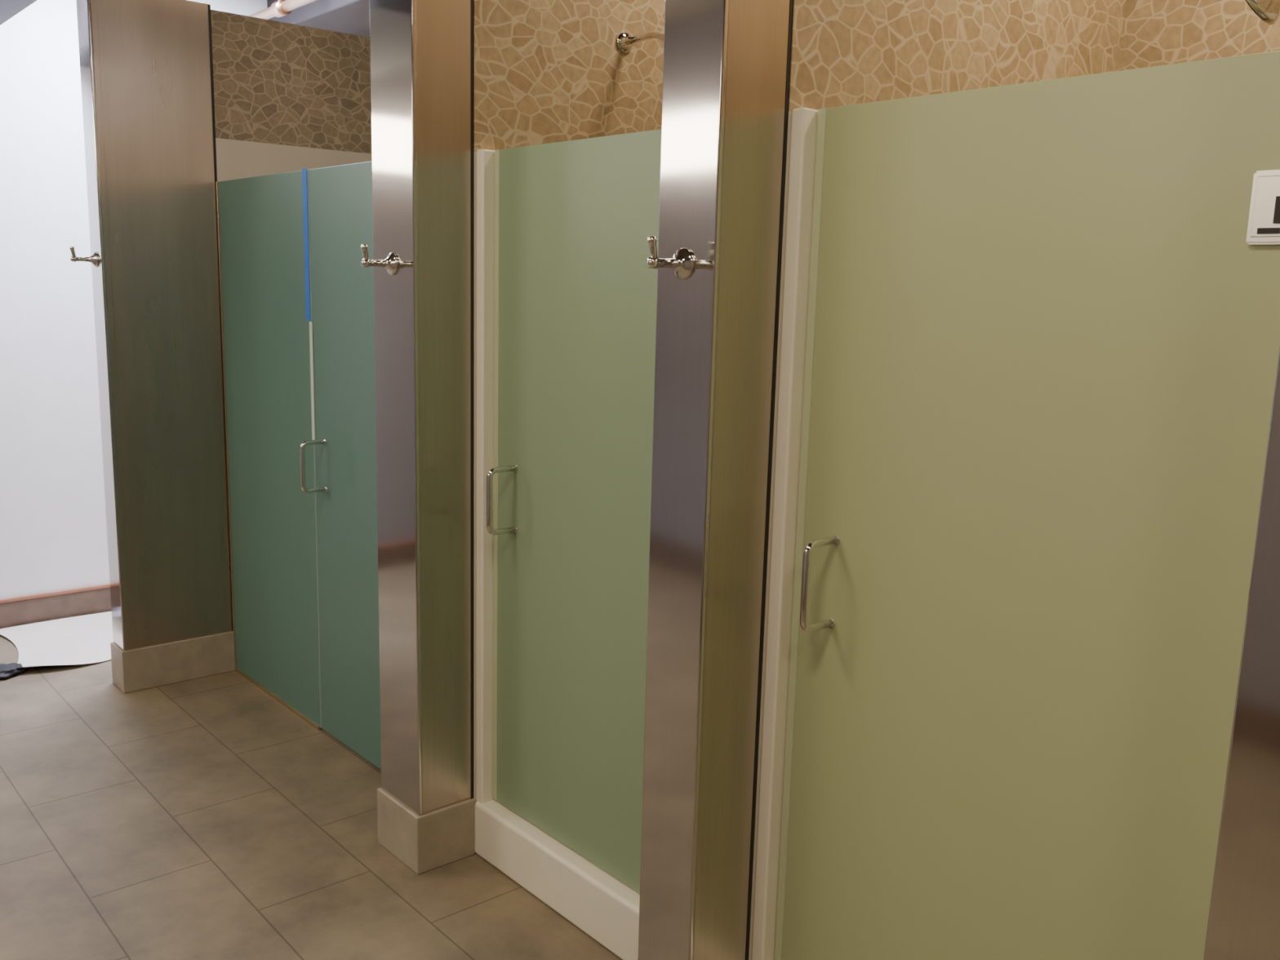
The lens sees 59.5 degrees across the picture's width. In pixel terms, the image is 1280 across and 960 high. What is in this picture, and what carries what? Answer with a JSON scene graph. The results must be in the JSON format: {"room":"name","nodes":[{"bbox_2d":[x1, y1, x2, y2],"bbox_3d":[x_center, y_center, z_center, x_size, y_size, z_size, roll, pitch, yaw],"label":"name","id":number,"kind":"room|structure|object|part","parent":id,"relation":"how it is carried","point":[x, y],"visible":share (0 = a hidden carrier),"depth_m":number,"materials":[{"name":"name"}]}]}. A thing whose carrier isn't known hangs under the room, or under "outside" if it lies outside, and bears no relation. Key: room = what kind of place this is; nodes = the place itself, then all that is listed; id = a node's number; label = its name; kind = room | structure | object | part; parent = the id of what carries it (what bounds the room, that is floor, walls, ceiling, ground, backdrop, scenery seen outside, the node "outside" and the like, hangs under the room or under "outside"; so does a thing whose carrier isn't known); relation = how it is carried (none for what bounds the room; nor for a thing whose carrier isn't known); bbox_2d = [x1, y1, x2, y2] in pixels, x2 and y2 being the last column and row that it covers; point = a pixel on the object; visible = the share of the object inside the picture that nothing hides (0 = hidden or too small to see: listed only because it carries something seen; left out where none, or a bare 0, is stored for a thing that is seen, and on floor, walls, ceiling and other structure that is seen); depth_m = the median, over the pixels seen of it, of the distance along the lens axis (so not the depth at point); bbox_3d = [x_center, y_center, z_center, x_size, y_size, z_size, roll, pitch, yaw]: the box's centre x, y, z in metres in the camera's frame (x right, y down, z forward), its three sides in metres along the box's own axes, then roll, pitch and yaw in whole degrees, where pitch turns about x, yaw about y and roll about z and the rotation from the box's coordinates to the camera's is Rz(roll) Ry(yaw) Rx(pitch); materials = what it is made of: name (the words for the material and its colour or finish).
{"room":"shower room","nodes":[
{"label":"shower room","id":0,"kind":"room"},
{"bbox_2d":[0,0,37,25],"bbox_3d":[-2.231,-1.718,3.384,0.615,0.470,1.850,-7,13,-40],"label":"duct","id":1,"kind":"object","parent":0,"point":[8,8],"depth_m":3.57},
{"bbox_2d":[0,0,267,599],"bbox_3d":[-2.176,-0.815,4.924,2.220,2.780,0.100,-7,13,-40],"label":"wall","id":2,"kind":"structure","parent":0,"point":[53,526],"depth_m":4.64,"materials":[{"name":"white paint"}]},
{"bbox_2d":[0,583,110,603],"bbox_3d":[-2.890,0.534,4.488,3.920,0.015,0.016,-7,13,-40],"label":"baseboard","id":3,"kind":"structure","parent":2,"relation":"attached to","point":[107,585],"depth_m":4.80,"materials":[{"name":"brown wood"}]},
{"bbox_2d":[0,587,111,628],"bbox_3d":[-2.893,0.596,4.500,3.920,0.112,0.012,-7,13,-40],"label":"baseboard","id":4,"kind":"structure","parent":2,"relation":"attached to","point":[22,612],"depth_m":4.81,"materials":[{"name":"brown wood"}]},
{"bbox_2d":[0,634,622,959],"bbox_3d":[-0.699,1.200,2.015,4.120,0.100,6.950,-7,13,-40],"label":"floor","id":5,"kind":"structure","parent":0,"point":[204,818],"depth_m":2.96,"materials":[{"name":"tile"}]},
{"bbox_2d":[0,662,28,679],"bbox_3d":[-2.388,0.707,4.156,0.149,0.038,0.182,5,11,20],"label":"glove","id":6,"kind":"object","parent":5,"relation":"on","point":[11,669],"visible":1,"depth_m":4.16,"materials":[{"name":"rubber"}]},
{"bbox_2d":[0,611,113,667],"bbox_3d":[-2.240,0.635,4.599,0.690,0.028,0.670,-7,13,-40],"label":"papers","id":7,"kind":"object","parent":5,"relation":"on","point":[86,638],"visible":0.58,"depth_m":4.55,"materials":[{"name":"white paper"}]},
{"bbox_2d":[96,0,235,693],"bbox_3d":[-1.709,-0.449,3.991,0.408,2.408,0.140,-7,13,-40],"label":"steel pillar","id":8,"kind":"structure","parent":5,"relation":"on","point":[154,55],"depth_m":3.94,"materials":[{"name":"metal"}]},
{"bbox_2d":[75,0,126,650],"bbox_3d":[-1.851,-0.508,3.855,0.012,2.255,0.124,-7,13,-40],"label":"metal panel","id":9,"kind":"object","parent":8,"relation":"attached to","point":[83,11],"visible":1,"depth_m":3.83,"materials":[{"name":"silver metal"}]},
{"bbox_2d":[69,245,98,267],"bbox_3d":[-1.880,-0.754,3.780,0.082,0.070,0.053,-7,13,-40],"label":"robe hook","id":10,"kind":"object","parent":9,"relation":"attached to","point":[93,259],"visible":1,"depth_m":3.78,"materials":[{"name":"silver metal"}]},
{"bbox_3d":[-1.887,-0.745,3.776,0.061,0.020,0.020,-7,13,-40],"label":"arm","id":11,"kind":"part","parent":10,"relation":"part of","materials":[{"name":"silver metal"}]},
{"bbox_2d":[90,0,132,650],"bbox_3d":[-1.840,-0.509,3.864,0.019,2.254,0.123,-7,13,-40],"label":"partition edge","id":12,"kind":"object","parent":8,"relation":"attached to","point":[93,2],"visible":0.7,"depth_m":3.81,"materials":[{"name":"silver metal"}]},
{"bbox_2d":[208,4,232,631],"bbox_3d":[-1.555,-0.543,4.106,0.008,2.251,0.118,-7,13,-40],"label":"gasket","id":13,"kind":"object","parent":8,"relation":"attached to","point":[209,6],"visible":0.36,"depth_m":3.96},
{"bbox_2d":[215,168,323,730],"bbox_3d":[-1.277,-0.112,3.854,0.020,1.816,0.743,-7,13,-40],"label":"frosted glass panel","id":14,"kind":"object","parent":5,"relation":"on","point":[265,328],"depth_m":3.83,"materials":[{"name":"teal glass"}]},
{"bbox_3d":[-1.033,-0.726,3.467,0.001,0.461,0.031,-7,13,-40],"label":"painters tape strip","id":15,"kind":"part","parent":14,"relation":"part of","materials":[{"name":"blue paper"}]},
{"bbox_2d":[215,137,372,182],"bbox_3d":[-1.148,-0.299,4.514,1.090,1.962,0.124,-7,13,-40],"label":"tiled wall","id":16,"kind":"structure","parent":5,"relation":"on","point":[235,159],"depth_m":4.08,"materials":[{"name":"beige tile"}]},
{"bbox_2d":[210,9,371,154],"bbox_3d":[-1.117,-1.476,4.306,1.090,0.428,0.124,-7,13,-40],"label":"mosaic tile","id":17,"kind":"structure","parent":16,"relation":"on","point":[277,82],"depth_m":4.09,"materials":[{"name":"tile"}]},
{"bbox_2d":[377,0,475,874],"bbox_3d":[-0.534,-0.386,2.745,0.173,2.778,0.215,-7,13,-40],"label":"steel pillar","id":18,"kind":"structure","parent":5,"relation":"on","point":[444,835],"depth_m":2.73,"materials":[{"name":"metal"}]},
{"bbox_2d":[369,0,422,815],"bbox_3d":[-0.587,-0.456,2.684,0.012,2.625,0.199,-7,13,-40],"label":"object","id":19,"kind":"object","parent":18,"relation":"attached to","point":[392,22],"visible":1,"depth_m":2.71,"materials":[{"name":"silver metal"}]},
{"bbox_2d":[360,244,398,275],"bbox_3d":[-0.620,-0.519,2.642,0.082,0.070,0.053,-7,13,-40],"label":"robe hook","id":20,"kind":"object","parent":19,"relation":"attached to","point":[390,263],"visible":1,"depth_m":2.65,"materials":[{"name":"silver metal"}]},
{"bbox_3d":[-0.627,-0.510,2.637,0.061,0.020,0.020,-7,13,-40],"label":"arm","id":21,"kind":"part","parent":20,"relation":"part of","materials":[{"name":"silver metal"}]},
{"bbox_2d":[415,0,428,814],"bbox_3d":[-0.576,-0.457,2.694,0.019,2.624,0.198,-7,13,-40],"label":"panels","id":22,"kind":"object","parent":18,"relation":"attached to","point":[419,3],"visible":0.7,"depth_m":2.66,"materials":[{"name":"silver metal"}]},
{"bbox_3d":[-0.520,-0.463,2.741,0.127,2.623,0.193,-7,13,-40],"label":"panel","id":23,"kind":"part","parent":18,"relation":"part of","materials":[{"name":"silver metal"}]},
{"bbox_2d":[471,0,474,799],"bbox_3d":[-0.469,-0.469,2.784,0.008,2.621,0.193,-7,13,-40],"label":"gasket","id":24,"kind":"object","parent":18,"relation":"attached to","point":[472,1],"visible":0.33,"depth_m":2.74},
{"bbox_2d":[475,800,639,959],"bbox_3d":[0.261,0.925,2.999,1.122,0.150,0.847,-7,13,-40],"label":"shower base","id":25,"kind":"object","parent":5,"relation":"on","point":[602,906],"visible":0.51,"depth_m":2.67,"materials":[{"name":"beige plastic"}]},
{"bbox_2d":[700,0,790,959],"bbox_3d":[0.132,-0.234,1.986,0.173,2.778,0.161,-7,13,-40],"label":"steel pillar","id":26,"kind":"structure","parent":5,"relation":"on","point":[762,25],"depth_m":1.98,"materials":[{"name":"metal"}]},
{"bbox_2d":[637,0,728,959],"bbox_3d":[0.080,-0.304,1.926,0.012,2.625,0.145,-7,13,-40],"label":"metal panel","id":27,"kind":"object","parent":26,"relation":"attached to","point":[696,31],"visible":1,"depth_m":1.97,"materials":[{"name":"silver metal"}]},
{"bbox_2d":[646,235,694,279],"bbox_3d":[0.044,-0.373,1.884,0.082,0.070,0.053,-7,13,-40],"label":"robe hook","id":28,"kind":"object","parent":27,"relation":"attached to","point":[682,264],"visible":1,"depth_m":1.89,"materials":[{"name":"silver metal"}]},
{"bbox_3d":[0.037,-0.364,1.880,0.061,0.020,0.020,-7,13,-40],"label":"arm","id":29,"kind":"part","parent":28,"relation":"part of","materials":[{"name":"silver metal"}]},
{"bbox_2d":[693,0,737,959],"bbox_3d":[0.090,-0.305,1.935,0.019,2.624,0.144,-7,13,-40],"label":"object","id":30,"kind":"object","parent":26,"relation":"attached to","point":[732,13],"visible":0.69,"depth_m":1.93,"materials":[{"name":"silver metal"}]},
{"bbox_2d":[745,0,793,959],"bbox_3d":[0.198,-0.317,2.025,0.008,2.621,0.139,-7,13,-40],"label":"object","id":31,"kind":"object","parent":26,"relation":"attached to","point":[791,3],"visible":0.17,"depth_m":2.02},
{"bbox_2d":[748,111,792,959],"bbox_3d":[0.612,0.189,2.492,1.128,1.795,0.145,-7,13,-40],"label":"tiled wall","id":32,"kind":"structure","parent":5,"relation":"on","point":[789,121],"depth_m":2.04,"materials":[{"name":"beige tile"}]},
{"bbox_2d":[497,128,661,893],"bbox_3d":[-0.100,0.085,2.503,0.010,1.642,0.764,-7,13,-40],"label":"glass","id":33,"kind":"object","parent":32,"relation":"attached to","point":[578,289],"visible":0.58,"depth_m":2.54,"materials":[{"name":"green glass"}]},
{"bbox_2d":[492,149,499,799],"bbox_3d":[-0.355,0.027,2.793,0.012,1.642,0.018,-7,13,-40],"label":"seal","id":34,"kind":"object","parent":33,"relation":"attached to","point":[497,151],"visible":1,"depth_m":2.77,"materials":[{"name":"green"}]},
{"bbox_2d":[486,464,518,535],"bbox_3d":[-0.327,0.049,2.705,0.101,0.173,0.021,-7,13,-40],"label":"door handle","id":35,"kind":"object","parent":33,"relation":"attached to","point":[491,472],"depth_m":2.68,"materials":[{"name":"silver metal"}]},
{"bbox_2d":[751,107,817,959],"bbox_3d":[0.272,0.185,2.074,0.064,1.670,0.031,-7,13,-40],"label":"door frame","id":36,"kind":"structure","parent":32,"relation":"attached to","point":[804,120],"depth_m":2.03,"materials":[{"name":"beige plastic"}]},
{"bbox_2d":[788,0,1125,111],"bbox_3d":[0.649,-1.180,2.250,1.128,0.985,0.145,-7,13,-40],"label":"mosaic tile","id":37,"kind":"structure","parent":32,"relation":"on","point":[844,52],"depth_m":2.16,"materials":[{"name":"tile"}]},
{"bbox_3d":[0.816,-0.079,1.208,0.173,2.778,0.210,-7,13,-40],"label":"steel pillar","id":38,"kind":"structure","parent":5,"relation":"on","visible":0},
{"bbox_2d":[1203,346,1279,959],"bbox_3d":[0.763,-0.149,1.147,0.012,2.625,0.194,-7,13,-40],"label":"metal panel","id":39,"kind":"object","parent":38,"relation":"attached to","point":[1243,923],"visible":1,"depth_m":1.28,"materials":[{"name":"silver metal"}]},
{"bbox_2d":[473,151,476,803],"bbox_3d":[-0.054,0.037,3.251,1.128,1.795,0.199,-7,13,-40],"label":"tiled wall","id":40,"kind":"structure","parent":0,"point":[475,153],"depth_m":2.80,"materials":[{"name":"beige tile"}]},
{"bbox_2d":[308,161,381,769],"bbox_3d":[-0.773,-0.002,3.279,0.010,1.800,0.786,-7,13,-40],"label":"glass","id":41,"kind":"object","parent":40,"relation":"attached to","point":[341,213],"visible":0.52,"depth_m":3.40,"materials":[{"name":"teal glass"}]},
{"bbox_2d":[309,321,315,439],"bbox_3d":[-1.032,-0.308,3.528,0.001,0.377,0.020,-7,13,-40],"label":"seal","id":42,"kind":"object","parent":41,"relation":"attached to","point":[310,322],"visible":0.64,"depth_m":3.52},
{"bbox_2d":[299,439,327,493],"bbox_3d":[-1.011,-0.043,3.493,0.101,0.173,0.021,-7,13,-40],"label":"door handle","id":43,"kind":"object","parent":41,"relation":"attached to","point":[304,443],"depth_m":3.47,"materials":[{"name":"silver metal"}]},
{"bbox_2d":[306,169,322,728],"bbox_3d":[-1.034,-0.061,3.576,0.012,1.800,0.014,-7,13,-40],"label":"seal","id":44,"kind":"object","parent":41,"relation":"attached to","point":[308,186],"visible":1,"depth_m":3.61,"materials":[{"name":"teal"}]},
{"bbox_2d":[475,149,495,804],"bbox_3d":[-0.377,0.037,2.812,0.064,1.670,0.031,-7,13,-40],"label":"door frame","id":45,"kind":"structure","parent":40,"relation":"attached to","point":[485,157],"depth_m":2.77,"materials":[{"name":"beige plastic"}]},
{"bbox_2d":[474,0,665,151],"bbox_3d":[-0.017,-1.331,3.009,1.128,0.985,0.199,-7,13,-40],"label":"mosaic tile","id":46,"kind":"structure","parent":40,"relation":"on","point":[546,71],"depth_m":2.78,"materials":[{"name":"tile"}]},
{"bbox_2d":[616,30,664,53],"bbox_3d":[0.046,-1.065,2.802,0.088,0.146,0.271,-7,13,-40],"label":"shower head","id":47,"kind":"object","parent":46,"relation":"attached to","point":[624,41],"visible":0.49,"depth_m":2.86},
{"bbox_2d":[1119,0,1279,71],"bbox_3d":[0.862,-0.406,3.063,0.100,2.780,6.750,-7,13,-40],"label":"wall","id":48,"kind":"structure","parent":0,"point":[1156,33],"depth_m":2.48,"materials":[{"name":"tile"}]},
{"bbox_2d":[1257,227,1279,234],"bbox_3d":[0.778,-0.309,1.387,0.002,0.007,0.026,-7,13,-40],"label":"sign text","id":49,"kind":"object","parent":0,"point":[1260,230],"depth_m":1.39},
{"bbox_2d":[1272,195,1279,223],"bbox_3d":[0.792,-0.330,1.366,0.004,0.032,0.033,-7,13,-40],"label":"pictogram","id":50,"kind":"object","parent":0,"point":[1277,210],"depth_m":1.37,"materials":[{"name":"black plastic"}]},
{"bbox_3d":[-0.623,-1.635,1.515,4.120,0.100,6.950,-7,13,-40],"label":"ceiling","id":51,"kind":"structure","parent":0,"visible":0},
{"bbox_2d":[248,0,316,19],"bbox_3d":[-0.983,-1.895,3.973,0.058,0.259,2.550,-7,13,-40],"label":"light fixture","id":52,"kind":"object","parent":51,"relation":"attached to","point":[280,8],"visible":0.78,"depth_m":4.48,"materials":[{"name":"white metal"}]},
{"bbox_2d":[266,0,369,37],"bbox_3d":[-0.739,-1.956,4.242,0.370,0.220,2.450,-7,13,-40],"label":"air duct","id":53,"kind":"object","parent":51,"relation":"attached to","point":[346,16],"visible":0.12,"depth_m":4.74,"materials":[{"name":"white paint"}]},
{"bbox_3d":[1.296,0.344,1.713,1.128,1.795,0.194,-7,13,-40],"label":"tiled wall","id":54,"kind":"structure","parent":0,"visible":0},
{"bbox_2d":[782,50,1279,959],"bbox_3d":[0.553,0.235,1.750,0.021,1.642,0.793,-7,13,-40],"label":"glass","id":55,"kind":"object","parent":54,"relation":"attached to","point":[1046,345],"depth_m":1.68,"materials":[{"name":"green glass"}]},
{"bbox_2d":[774,107,826,959],"bbox_3d":[0.293,0.175,2.055,0.012,1.642,0.018,-7,13,-40],"label":"door frame","id":56,"kind":"structure","parent":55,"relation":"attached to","point":[821,123],"depth_m":2.03,"materials":[{"name":"green"}]},
{"bbox_2d":[800,534,839,632],"bbox_3d":[0.320,0.183,1.966,0.101,0.173,0.021,-7,13,-40],"label":"door handle","id":57,"kind":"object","parent":55,"relation":"attached to","point":[806,562],"depth_m":1.94,"materials":[{"name":"silver metal"}]},
{"bbox_3d":[0.788,-0.337,1.384,0.011,0.090,0.063,-7,13,-40],"label":"hinge","id":58,"kind":"part","parent":55,"relation":"part of","materials":[{"name":"white plastic"}]},
{"bbox_2d":[1250,175,1279,236],"bbox_3d":[0.786,-0.337,1.377,0.002,0.074,0.058,-7,13,-40],"label":"sign","id":59,"kind":"object","parent":55,"relation":"attached to","point":[1268,187],"depth_m":1.39,"materials":[{"name":"white plastic"}]},
{"bbox_3d":[1.332,-1.024,1.472,1.128,0.985,0.194,-7,13,-40],"label":"mosaic tile","id":60,"kind":"structure","parent":54,"relation":"on","visible":0},
{"bbox_2d":[1245,0,1279,25],"bbox_3d":[1.066,-0.765,1.649,0.088,0.143,0.340,-7,13,-40],"label":"shower head","id":61,"kind":"object","parent":60,"relation":"attached to","point":[1268,11],"visible":1,"depth_m":1.73}
]}

